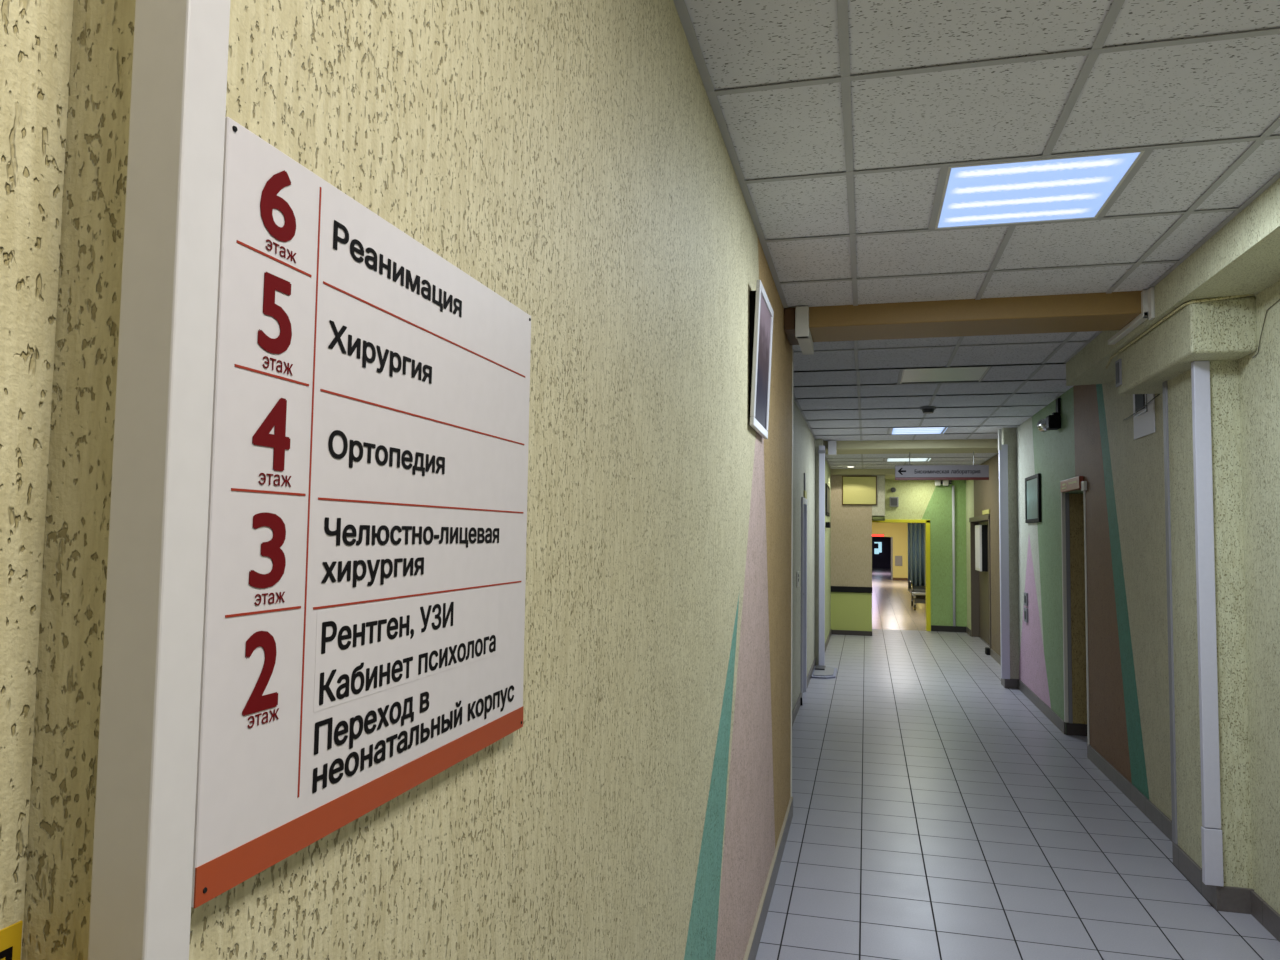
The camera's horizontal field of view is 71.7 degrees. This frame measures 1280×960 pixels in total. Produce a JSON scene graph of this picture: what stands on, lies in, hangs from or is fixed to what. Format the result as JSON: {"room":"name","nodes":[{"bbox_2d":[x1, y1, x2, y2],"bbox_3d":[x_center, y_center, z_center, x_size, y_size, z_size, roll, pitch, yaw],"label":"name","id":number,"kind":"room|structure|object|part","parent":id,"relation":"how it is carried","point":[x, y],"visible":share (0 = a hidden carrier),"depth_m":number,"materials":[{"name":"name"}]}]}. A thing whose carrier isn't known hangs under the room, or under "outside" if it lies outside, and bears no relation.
{"room":"hospital corridor","nodes":[
{"label":"hospital corridor","id":0,"kind":"room"},
{"bbox_2d":[0,0,72,955],"bbox_3d":[-1.211,-0.024,-2.572,0.125,2.904,6.425,0,-4,14],"label":"wall","id":1,"kind":"structure","parent":0,"point":[35,35],"depth_m":0.52,"materials":[{"name":"paint"}]},
{"bbox_2d":[0,920,22,959],"bbox_3d":[-0.381,0.335,0.424,0.002,0.171,0.174,0,-4,14],"label":"warning sign","id":2,"kind":"object","parent":1,"relation":"attached to","point":[10,936],"visible":1,"depth_m":0.51,"materials":[{"name":"yellow plastic"}]},
{"bbox_2d":[21,0,791,959],"bbox_3d":[0.193,0.324,2.859,0.200,2.904,4.815,0,-4,14],"label":"wall","id":3,"kind":"structure","parent":0,"point":[570,158],"depth_m":1.21,"materials":[{"name":"paint"}]},
{"bbox_2d":[88,0,229,959],"bbox_3d":[-0.284,0.225,0.504,0.040,2.800,0.034,0,-4,14],"label":"cable trunking","id":4,"kind":"object","parent":3,"relation":"attached to","point":[145,803],"visible":1,"depth_m":0.51,"materials":[{"name":"white plastic"}]},
{"bbox_2d":[191,117,530,907],"bbox_3d":[-0.208,0.030,0.827,0.006,0.505,0.543,0,-4,14],"label":"sign","id":5,"kind":"object","parent":3,"relation":"attached to","point":[364,623],"visible":1,"depth_m":0.71,"materials":[{"name":"white plastic"}]},
{"bbox_2d":[749,280,773,438],"bbox_3d":[0.477,-0.455,3.478,0.045,0.540,0.477,0,-4,14],"label":"framed picture","id":6,"kind":"object","parent":3,"relation":"attached to","point":[761,311],"visible":1,"depth_m":3.38,"materials":[{"name":"white plastic"}]},
{"bbox_2d":[755,295,770,428],"bbox_3d":[0.480,-0.455,3.478,0.027,0.500,0.437,0,-4,14],"label":"print","id":7,"kind":"object","parent":6,"relation":"attached to","point":[763,354],"depth_m":3.46},
{"bbox_2d":[743,796,792,959],"bbox_3d":[0.280,1.720,2.758,0.014,0.107,4.785,0,-4,14],"label":"baseboard","id":8,"kind":"structure","parent":3,"relation":"attached to","point":[756,941],"depth_m":3.83,"materials":[{"name":"tile"}]},
{"bbox_2d":[784,308,798,344],"bbox_3d":[0.836,-0.839,4.858,0.056,0.116,0.395,0,-4,14],"label":"batten","id":9,"kind":"object","parent":3,"relation":"attached to","point":[789,313],"visible":0.89,"depth_m":4.68,"materials":[{"name":"brown wood"}]},
{"bbox_2d":[791,349,793,796],"bbox_3d":[0.884,0.574,5.155,0.010,2.700,0.027,0,-4,14],"label":"trim","id":10,"kind":"structure","parent":3,"relation":"attached to","point":[792,349],"depth_m":5.15,"materials":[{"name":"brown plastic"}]},
{"bbox_2d":[795,306,813,354],"bbox_3d":[0.907,-0.816,4.867,0.070,0.161,0.480,0,-4,14],"label":"beam trunking","id":11,"kind":"structure","parent":3,"relation":"attached to","point":[802,331],"depth_m":4.64,"materials":[{"name":"white plastic"}]},
{"bbox_2d":[809,291,1141,341],"bbox_3d":[1.660,-0.886,4.676,1.747,0.182,0.375,0,-4,14],"label":"beam","id":12,"kind":"structure","parent":3,"relation":"attached to","point":[1085,312],"depth_m":4.54,"materials":[{"name":"paint"}]},
{"bbox_2d":[792,399,814,710],"bbox_3d":[1.351,0.657,8.113,0.165,2.904,5.960,0,-4,14],"label":"wall","id":13,"kind":"structure","parent":0,"point":[803,439],"depth_m":8.61,"materials":[{"name":"paint"}]},
{"bbox_2d":[796,571,798,586],"bbox_3d":[1.421,0.897,8.023,0.014,0.136,0.248,0,-4,14],"label":"wall socket","id":14,"kind":"object","parent":13,"relation":"attached to","point":[797,572],"visible":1,"depth_m":8.02,"materials":[{"name":"white plastic"}]},
{"bbox_2d":[801,497,806,700],"bbox_3d":[1.647,1.173,8.925,0.032,1.980,0.620,0,-4,14],"label":"door frame","id":15,"kind":"structure","parent":13,"relation":"attached to","point":[803,500],"depth_m":9.12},
{"bbox_2d":[792,629,831,725],"bbox_3d":[1.902,2.176,9.788,0.069,0.090,9.660,0,-4,14],"label":"baseboard","id":16,"kind":"structure","parent":13,"relation":"attached to","point":[798,703],"depth_m":9.35,"materials":[{"name":"tile"}]},
{"bbox_2d":[804,473,805,490],"bbox_3d":[1.693,0.019,9.090,0.014,0.175,0.120,0,-4,14],"label":"sign","id":17,"kind":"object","parent":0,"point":[804,473],"depth_m":9.08,"materials":[{"name":"white plastic"}]},
{"bbox_2d":[814,439,823,664],"bbox_3d":[2.201,0.858,11.249,0.260,2.904,0.550,0,-4,14],"label":"wall","id":18,"kind":"structure","parent":0,"point":[818,442],"depth_m":10.97,"materials":[{"name":"paint"}]},
{"bbox_2d":[818,445,825,665],"bbox_3d":[2.238,0.920,10.909,0.090,2.700,0.079,0,-4,14],"label":"vertical trunking","id":19,"kind":"object","parent":18,"relation":"attached to","point":[821,451],"visible":0.93,"depth_m":10.88,"materials":[{"name":"plastic"}]},
{"bbox_2d":[828,440,835,455],"bbox_3d":[2.426,-0.404,11.168,0.100,0.180,0.148,0,-4,14],"label":"junction box","id":20,"kind":"object","parent":18,"relation":"attached to","point":[831,443],"visible":1,"depth_m":11.10,"materials":[{"name":"white plastic"}]},
{"bbox_2d":[824,439,998,453],"bbox_3d":[3.370,-0.459,11.371,2.410,0.180,0.700,0,-4,14],"label":"trim","id":21,"kind":"structure","parent":18,"relation":"attached to","point":[951,445],"depth_m":11.08,"materials":[{"name":"beige paint"}]},
{"bbox_2d":[825,459,830,641],"bbox_3d":[2.638,0.973,13.043,0.220,2.904,3.150,0,-4,14],"label":"wall","id":22,"kind":"structure","parent":0,"point":[827,468],"depth_m":13.36,"materials":[{"name":"green paint"}]},
{"bbox_2d":[825,483,829,516],"bbox_3d":[2.784,0.305,13.126,0.022,0.450,1.100,0,-4,14],"label":"framed picture","id":23,"kind":"object","parent":22,"relation":"attached to","point":[827,488],"visible":1,"depth_m":12.79,"materials":[{"name":"black plastic"}]},
{"bbox_2d":[827,488,829,512],"bbox_3d":[2.793,0.305,13.124,0.004,0.350,0.960,0,-4,14],"label":"print","id":24,"kind":"object","parent":23,"relation":"attached to","point":[828,489],"depth_m":13.14},
{"bbox_2d":[825,522,830,527],"bbox_3d":[2.716,0.650,12.785,0.060,0.080,0.350,0,-4,14],"label":"wall box","id":25,"kind":"object","parent":22,"relation":"attached to","point":[827,524],"visible":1,"depth_m":12.62,"materials":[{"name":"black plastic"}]},
{"bbox_2d":[831,475,871,630],"bbox_3d":[3.587,1.254,14.991,0.655,2.605,1.120,0,-4,14],"label":"wall","id":26,"kind":"structure","parent":0,"point":[851,525],"depth_m":14.44,"materials":[{"name":"beige paint"}]},
{"bbox_2d":[831,630,871,635],"bbox_3d":[3.431,2.481,14.365,0.658,0.075,0.015,0,-4,14],"label":"baseboard","id":27,"kind":"structure","parent":26,"relation":"attached to","point":[835,632],"depth_m":14.36,"materials":[{"name":"tile"}]},
{"bbox_2d":[831,586,871,592],"bbox_3d":[3.438,1.782,14.400,0.662,0.095,0.030,0,-4,14],"label":"rail","id":28,"kind":"object","parent":26,"relation":"attached to","point":[833,588],"visible":1,"depth_m":14.38,"materials":[{"name":"black plastic"}]},
{"bbox_2d":[842,476,876,504],"bbox_3d":[3.583,0.171,14.453,0.552,0.480,0.054,0,-4,14],"label":"notice board","id":29,"kind":"object","parent":26,"relation":"attached to","point":[856,490],"visible":1,"depth_m":14.43,"materials":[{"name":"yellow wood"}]},
{"bbox_2d":[872,475,884,515],"bbox_3d":[4.018,0.285,14.943,0.207,0.665,1.120,0,-4,14],"label":"box","id":30,"kind":"object","parent":26,"relation":"attached to","point":[879,509],"visible":0.62,"depth_m":14.39,"materials":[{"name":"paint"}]},
{"bbox_2d":[872,516,884,520],"bbox_3d":[3.888,0.625,14.426,0.200,0.076,0.076,0,-4,14],"label":"sign","id":31,"kind":"object","parent":30,"relation":"attached to","point":[874,518],"visible":1,"depth_m":14.40,"materials":[{"name":"plastic"}]},
{"bbox_2d":[831,469,894,475],"bbox_3d":[4.196,-0.172,14.482,2.470,0.193,0.340,0,-4,14],"label":"trim","id":32,"kind":"structure","parent":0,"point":[887,472],"depth_m":14.45,"materials":[{"name":"beige paint"}]},
{"bbox_2d":[872,537,890,567],"bbox_3d":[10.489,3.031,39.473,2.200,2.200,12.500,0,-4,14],"label":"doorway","id":33,"kind":"structure","parent":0,"point":[878,561],"depth_m":45.18,"materials":[{"name":"black"}]},
{"bbox_2d":[874,541,882,554],"bbox_3d":[12.164,3.477,45.226,0.440,0.690,0.070,0,-4,14],"label":"window","id":34,"kind":"structure","parent":33,"relation":"in","point":[878,550],"depth_m":45.21,"materials":[{"name":"blue glass"}]},
{"bbox_2d":[891,537,892,579],"bbox_3d":[9.422,2.933,33.123,0.063,1.600,0.360,0,-4,14],"label":"door frame","id":35,"kind":"structure","parent":33,"relation":"in","point":[891,537],"depth_m":32.95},
{"bbox_2d":[872,523,907,577],"bbox_3d":[9.251,2.485,33.206,2.700,2.500,0.300,0,-4,14],"label":"wall","id":36,"kind":"structure","parent":0,"point":[898,531],"depth_m":32.96,"materials":[{"name":"yellow paint"}]},
{"bbox_2d":[872,534,883,536],"bbox_3d":[8.903,2.078,33.140,0.460,0.085,0.047,0,-4,14],"label":"exit light","id":37,"kind":"object","parent":36,"relation":"attached to","point":[873,535],"visible":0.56,"depth_m":33.12,"materials":[{"name":"red plastic"}]},
{"bbox_2d":[895,556,901,565],"bbox_3d":[9.619,3.008,32.907,0.260,0.370,0.029,0,-4,14],"label":"wall plate","id":38,"kind":"object","parent":36,"relation":"attached to","point":[898,559],"visible":1,"depth_m":32.90,"materials":[{"name":"grey plastic"}]},
{"bbox_2d":[893,578,907,579],"bbox_3d":[9.782,3.677,32.824,0.785,0.090,0.030,0,-4,14],"label":"baseboard","id":39,"kind":"structure","parent":36,"relation":"attached to","point":[893,578],"depth_m":32.84,"materials":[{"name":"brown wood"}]},
{"bbox_2d":[885,476,894,478],"bbox_3d":[4.851,-0.086,14.924,1.418,0.093,0.850,0,-4,14],"label":"ceiling","id":40,"kind":"structure","parent":0,"point":[886,477],"depth_m":15.02,"materials":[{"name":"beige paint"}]},
{"bbox_2d":[825,453,997,468],"bbox_3d":[3.813,-0.309,12.985,2.470,0.092,2.760,0,-4,14],"label":"ceiling","id":41,"kind":"structure","parent":0,"point":[866,457],"depth_m":12.67,"materials":[{"name":"tile"}]},
{"bbox_2d":[886,458,931,461],"bbox_3d":[3.821,-0.288,12.589,0.600,0.006,0.580,0,-4,14],"label":"recessed light","id":42,"kind":"object","parent":41,"relation":"in","point":[888,459],"visible":0.97,"depth_m":12.60,"materials":[{"name":"white plastic"}]},
{"bbox_2d":[895,451,988,479],"bbox_3d":[3.864,-0.180,11.351,1.140,0.364,0.046,0,-4,14],"label":"hanging sign","id":43,"kind":"object","parent":41,"relation":"hanging from","point":[902,472],"visible":1,"depth_m":11.32,"materials":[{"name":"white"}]},
{"bbox_2d":[885,479,966,626],"bbox_3d":[4.637,1.247,15.436,2.550,2.700,0.200,0,-4,14],"label":"wall","id":44,"kind":"structure","parent":0,"point":[918,499],"depth_m":15.19,"materials":[{"name":"paint"}]},
{"bbox_2d":[889,497,898,506],"bbox_3d":[4.421,0.381,15.404,0.150,0.170,0.075,0,-4,14],"label":"loudspeaker","id":45,"kind":"object","parent":44,"relation":"attached to","point":[893,501],"visible":1,"depth_m":15.37,"materials":[{"name":"grey plastic"}]},
{"bbox_2d":[891,498,896,505],"bbox_3d":[4.413,0.379,15.371,0.110,0.130,0.007,0,-4,14],"label":"grille","id":46,"kind":"object","parent":45,"relation":"attached to","point":[893,500],"depth_m":15.37,"materials":[{"name":"grey metal"}]},
{"bbox_2d":[872,519,930,630],"bbox_3d":[4.400,1.644,15.466,1.275,1.905,0.230,0,-4,14],"label":"door frame","id":47,"kind":"structure","parent":44,"relation":"in","point":[927,522],"depth_m":15.23,"materials":[{"name":"yellow paint"}]},
{"bbox_2d":[935,480,951,485],"bbox_3d":[5.209,0.044,15.196,0.280,0.110,0.129,0,-4,14],"label":"emergency light","id":48,"kind":"object","parent":44,"relation":"attached to","point":[937,482],"visible":0.9,"depth_m":15.15,"materials":[{"name":"white plastic"}]},
{"bbox_2d":[952,485,955,625],"bbox_3d":[5.362,1.288,15.120,0.043,2.400,0.044,0,-4,14],"label":"riser pipe","id":49,"kind":"object","parent":44,"relation":"attached to","point":[953,486],"visible":1,"depth_m":15.11,"materials":[{"name":"plastic"}]},
{"bbox_2d":[684,0,1279,440],"bbox_3d":[1.137,-1.077,2.602,2.520,0.092,17.460,0,-4,14],"label":"ceiling","id":50,"kind":"structure","parent":0,"point":[1222,89],"depth_m":2.73,"materials":[{"name":"tile"}]},
{"bbox_2d":[891,427,948,434],"bbox_3d":[3.157,-0.557,10.020,0.595,0.006,0.670,0,-4,14],"label":"recessed light","id":51,"kind":"object","parent":50,"relation":"in","point":[916,430],"visible":1,"depth_m":10.02,"materials":[{"name":"white plastic"}]},
{"bbox_2d":[920,406,935,413],"bbox_3d":[2.670,-0.647,8.201,0.144,0.050,0.144,0,-4,14],"label":"smoke detector","id":52,"kind":"object","parent":50,"relation":"attached to","point":[929,409],"visible":1,"depth_m":8.16,"materials":[{"name":"black plastic"}]},
{"bbox_2d":[900,366,990,383],"bbox_3d":[2.252,-0.777,6.580,0.588,0.006,0.638,0,-4,14],"label":"recessed light","id":53,"kind":"object","parent":50,"relation":"in","point":[957,374],"visible":1,"depth_m":6.57,"materials":[{"name":"white plastic"}]},
{"bbox_2d":[673,0,1279,307],"bbox_3d":[0.295,-1.245,-0.673,1.747,0.008,10.690,0,-4,14],"label":"grid","id":54,"kind":"object","parent":50,"relation":"attached to","point":[842,5],"visible":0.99,"depth_m":2.73,"materials":[{"name":"metal"}]},
{"bbox_2d":[935,150,1144,228],"bbox_3d":[1.356,-1.000,3.094,0.576,0.006,0.602,0,-4,14],"label":"recessed light","id":55,"kind":"object","parent":50,"relation":"in","point":[1073,187],"visible":1,"depth_m":3.06,"materials":[{"name":"white plastic"}]},
{"bbox_2d":[966,453,1000,655],"bbox_3d":[5.006,0.968,12.413,0.240,2.904,5.600,0,-4,14],"label":"wall","id":56,"kind":"structure","parent":0,"point":[981,495],"depth_m":12.07,"materials":[{"name":"paint"}]},
{"bbox_2d":[931,625,1000,664],"bbox_3d":[4.877,2.369,12.392,0.596,0.100,5.520,0,-3,8],"label":"baseboard","id":57,"kind":"structure","parent":56,"relation":"attached to","point":[994,655],"depth_m":15.03,"materials":[{"name":"tile"}]},
{"bbox_2d":[969,514,990,655],"bbox_3d":[5.174,1.512,13.302,0.155,1.930,2.410,0,-4,14],"label":"door frame","id":58,"kind":"structure","parent":56,"relation":"attached to","point":[973,521],"depth_m":14.38,"materials":[{"name":"brown wood"}]},
{"bbox_2d":[978,521,988,643],"bbox_3d":[5.250,1.542,13.286,0.040,1.850,2.280,0,-4,14],"label":"door","id":59,"kind":"structure","parent":56,"relation":"in","point":[983,575],"depth_m":13.72,"materials":[{"name":"brown wood"}]},
{"bbox_2d":[975,525,987,571],"bbox_3d":[5.263,1.048,13.656,0.115,0.700,0.580,0,-4,14],"label":"window","id":60,"kind":"structure","parent":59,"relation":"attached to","point":[981,552],"depth_m":13.39,"materials":[{"name":"white glass"}]},
{"bbox_2d":[982,509,989,514],"bbox_3d":[4.899,0.454,12.525,0.019,0.060,0.700,0,-4,14],"label":"door sign","id":61,"kind":"object","parent":56,"relation":"attached to","point":[984,512],"visible":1,"depth_m":12.47,"materials":[{"name":"yellow plastic"}]},
{"bbox_2d":[1002,428,1018,678],"bbox_3d":[4.150,0.791,9.675,0.345,2.904,0.260,0,-4,14],"label":"wall","id":62,"kind":"structure","parent":0,"point":[1008,434],"depth_m":9.57,"materials":[{"name":"paint"}]},
{"bbox_2d":[998,429,1009,678],"bbox_3d":[3.932,0.786,9.560,0.090,2.687,0.070,0,-4,14],"label":"vertical trunking","id":63,"kind":"object","parent":62,"relation":"attached to","point":[1003,448],"visible":1,"depth_m":9.53,"materials":[{"name":"plastic"}]},
{"bbox_2d":[755,568,1279,959],"bbox_3d":[6.219,3.013,20.917,3.500,0.120,56.100,0,-4,14],"label":"floor","id":64,"kind":"structure","parent":0,"point":[939,813],"depth_m":4.78,"materials":[{"name":"tile"}]},
{"bbox_2d":[812,665,836,678],"bbox_3d":[2.159,2.234,10.334,0.263,0.044,0.830,0,-4,14],"label":"scale","id":65,"kind":"object","parent":64,"relation":"on","point":[820,672],"visible":1,"depth_m":10.22,"materials":[{"name":"white plastic"}]},
{"bbox_2d":[908,580,925,609],"bbox_3d":[6.470,2.591,19.960,0.739,0.612,1.560,0,-4,14],"label":"bench","id":66,"kind":"object","parent":64,"relation":"on","point":[918,593],"visible":0.55,"depth_m":19.41,"materials":[{"name":"metal"}]},
{"bbox_3d":[6.475,2.526,19.963,0.730,0.055,1.560,0,-4,14],"label":"frame","id":67,"kind":"part","parent":66,"relation":"part of","materials":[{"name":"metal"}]},
{"bbox_3d":[6.478,2.463,19.956,0.680,0.070,1.500,0,-4,14],"label":"mattress","id":68,"kind":"part","parent":66,"relation":"part of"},
{"bbox_2d":[912,595,925,602],"bbox_3d":[6.471,2.682,19.943,0.610,0.110,1.300,0,-4,14],"label":"shelf","id":69,"kind":"object","parent":66,"relation":"attached to","point":[916,598],"depth_m":19.40,"materials":[{"name":"grey metal"}]},
{"bbox_2d":[985,647,989,654],"bbox_3d":[4.799,2.362,12.211,0.055,0.090,0.160,0,-4,14],"label":"door stop","id":70,"kind":"object","parent":64,"relation":"on","point":[987,649],"visible":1,"depth_m":12.14,"materials":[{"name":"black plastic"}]},
{"bbox_2d":[1069,494,1086,723],"bbox_3d":[3.966,0.918,6.813,1.085,2.300,1.050,0,-4,14],"label":"wall","id":71,"kind":"structure","parent":0,"point":[1076,501],"depth_m":7.31,"materials":[{"name":"paint"}]},
{"bbox_2d":[1066,723,1086,735],"bbox_3d":[3.988,2.042,7.140,1.008,0.095,0.016,0,-4,14],"label":"baseboard","id":72,"kind":"structure","parent":71,"relation":"attached to","point":[1075,729],"depth_m":7.24,"materials":[{"name":"tile"}]},
{"bbox_2d":[1108,287,1154,344],"bbox_3d":[2.505,-0.820,4.532,0.036,0.149,0.700,0,-4,14],"label":"beam trunking","id":73,"kind":"structure","parent":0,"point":[1147,296],"depth_m":4.26,"materials":[{"name":"white plastic"}]},
{"bbox_2d":[1016,280,1279,913],"bbox_3d":[2.183,0.281,1.700,0.210,2.904,16.400,0,-4,14],"label":"wall","id":74,"kind":"structure","parent":0,"point":[1128,667],"depth_m":5.37,"materials":[{"name":"paint"}]},
{"bbox_2d":[1024,608,1027,622],"bbox_3d":[3.934,1.376,9.021,0.019,0.140,0.160,0,-4,14],"label":"wall switch","id":75,"kind":"object","parent":74,"relation":"attached to","point":[1025,609],"visible":1,"depth_m":8.97,"materials":[{"name":"grey plastic"}]},
{"bbox_2d":[1024,592,1027,605],"bbox_3d":[3.936,1.216,9.030,0.019,0.132,0.160,0,-4,14],"label":"wall switch","id":76,"kind":"object","parent":74,"relation":"attached to","point":[1025,593],"visible":1,"depth_m":8.99,"materials":[{"name":"grey plastic"}]},
{"bbox_2d":[1025,473,1040,522],"bbox_3d":[3.829,0.186,8.627,0.024,0.455,0.720,0,-4,14],"label":"framed picture","id":77,"kind":"object","parent":74,"relation":"attached to","point":[1032,483],"visible":1,"depth_m":8.56,"materials":[{"name":"grey glass"}]},
{"bbox_2d":[1026,478,1037,518],"bbox_3d":[3.829,0.186,8.627,0.010,0.395,0.640,0,-4,14],"label":"print","id":78,"kind":"object","parent":77,"relation":"attached to","point":[1031,483],"depth_m":8.62},
{"bbox_2d":[1037,398,1060,431],"bbox_3d":[3.510,-0.554,7.574,0.122,0.263,0.286,1,-3,3],"label":"security camera","id":79,"kind":"object","parent":74,"relation":"attached to","point":[1052,422],"visible":1,"depth_m":7.45,"materials":[{"name":"black plastic"}]},
{"bbox_2d":[1037,419,1048,431],"bbox_3d":[3.517,-0.476,7.638,0.116,0.116,0.140,1,-3,-3],"label":"hood","id":80,"kind":"object","parent":79,"relation":"attached to","point":[1042,424],"depth_m":7.64,"materials":[{"name":"silver metal"}]},
{"bbox_2d":[1060,476,1083,492],"bbox_3d":[3.403,0.037,6.981,0.034,0.093,0.663,0,-4,14],"label":"plate","id":81,"kind":"object","parent":74,"relation":"attached to","point":[1072,484],"visible":0.92,"depth_m":6.91,"materials":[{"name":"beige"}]},
{"bbox_2d":[1061,491,1089,743],"bbox_3d":[3.422,1.069,6.949,0.028,2.000,0.818,0,-4,14],"label":"door frame","id":82,"kind":"structure","parent":74,"relation":"attached to","point":[1063,514],"depth_m":7.29,"materials":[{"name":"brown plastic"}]},
{"bbox_2d":[1081,481,1086,490],"bbox_3d":[3.313,0.044,6.603,0.023,0.070,0.092,0,-4,14],"label":"block","id":83,"kind":"object","parent":74,"relation":"attached to","point":[1083,483],"visible":1,"depth_m":6.57,"materials":[{"name":"white plastic"}]},
{"bbox_2d":[1115,359,1121,386],"bbox_3d":[2.661,-0.595,4.922,0.013,0.145,0.090,0,-4,14],"label":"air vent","id":84,"kind":"object","parent":74,"relation":"attached to","point":[1118,364],"visible":1,"depth_m":4.90,"materials":[{"name":"grey metal"}]},
{"bbox_2d":[1001,678,1279,941],"bbox_3d":[2.023,1.684,1.734,0.178,0.105,16.561,0,-4,14],"label":"baseboard","id":85,"kind":"structure","parent":74,"relation":"attached to","point":[1261,910],"depth_m":4.30,"materials":[{"name":"tile"}]},
{"bbox_2d":[1123,394,1159,420],"bbox_3d":[2.955,-0.425,5.229,0.010,0.064,0.680,0,-4,14],"label":"wire","id":86,"kind":"object","parent":74,"relation":"hanging from","point":[1158,394],"visible":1,"depth_m":5.17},
{"bbox_2d":[1133,394,1154,439],"bbox_3d":[2.960,-0.407,5.206,0.014,0.298,0.390,0,-4,14],"label":"notice sheet","id":87,"kind":"object","parent":74,"relation":"attached to","point":[1144,419],"visible":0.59,"depth_m":5.19,"materials":[{"name":"paper"}]},
{"bbox_2d":[1066,178,1279,385],"bbox_3d":[1.508,-1.146,-0.043,0.293,0.235,12.520,0,-4,14],"label":"beam","id":88,"kind":"structure","parent":74,"relation":"attached to","point":[1243,257],"depth_m":3.58,"materials":[{"name":"paint"}]},
{"bbox_2d":[1105,294,1252,368],"bbox_3d":[2.661,-0.723,4.465,0.250,0.066,1.383,0,-4,14],"label":"cable","id":89,"kind":"object","parent":74,"relation":"attached to","point":[1236,296],"visible":1,"depth_m":4.01,"materials":[{"name":"cream plastic"}]},
{"bbox_2d":[1118,297,1256,394],"bbox_3d":[2.659,-0.632,4.373,0.257,0.240,1.168,0,-4,14],"label":"beam","id":90,"kind":"structure","parent":74,"relation":"attached to","point":[1225,329],"depth_m":3.92,"materials":[{"name":"paint"}]},
{"bbox_2d":[1253,299,1279,357],"bbox_3d":[2.551,-0.651,3.475,0.004,0.213,0.700,0,-4,14],"label":"loose cable","id":91,"kind":"object","parent":74,"relation":"attached to","point":[1279,299],"visible":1,"depth_m":3.71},
{"bbox_2d":[1168,360,1252,888],"bbox_3d":[2.758,0.660,4.156,0.312,2.460,0.558,0,-4,14],"label":"wall","id":92,"kind":"structure","parent":0,"point":[1224,375],"depth_m":3.96,"materials":[{"name":"paint"}]},
{"bbox_2d":[1162,381,1177,844],"bbox_3d":[2.672,0.649,4.457,0.016,2.307,0.050,0,-4,14],"label":"trim","id":93,"kind":"structure","parent":92,"relation":"attached to","point":[1164,384],"depth_m":4.45,"materials":[{"name":"grey metal"}]},
{"bbox_2d":[1191,361,1223,886],"bbox_3d":[2.514,0.614,3.927,0.072,2.303,0.037,0,-4,14],"label":"vertical trunking","id":94,"kind":"object","parent":92,"relation":"attached to","point":[1211,832],"visible":1,"depth_m":3.91,"materials":[{"name":"plastic"}]},
{"bbox_3d":[8.052,1.916,24.061,0.200,2.500,18.250,0,-4,14],"label":"wall","id":95,"kind":"structure","parent":0,"visible":0},
{"bbox_2d":[908,523,924,590],"bbox_3d":[6.725,1.625,20.926,0.800,2.006,0.182,0,-4,14],"label":"curtain","id":96,"kind":"object","parent":95,"relation":"hanging from","point":[916,531],"visible":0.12,"depth_m":20.96,"materials":[{"name":"fabric"}]}
]}

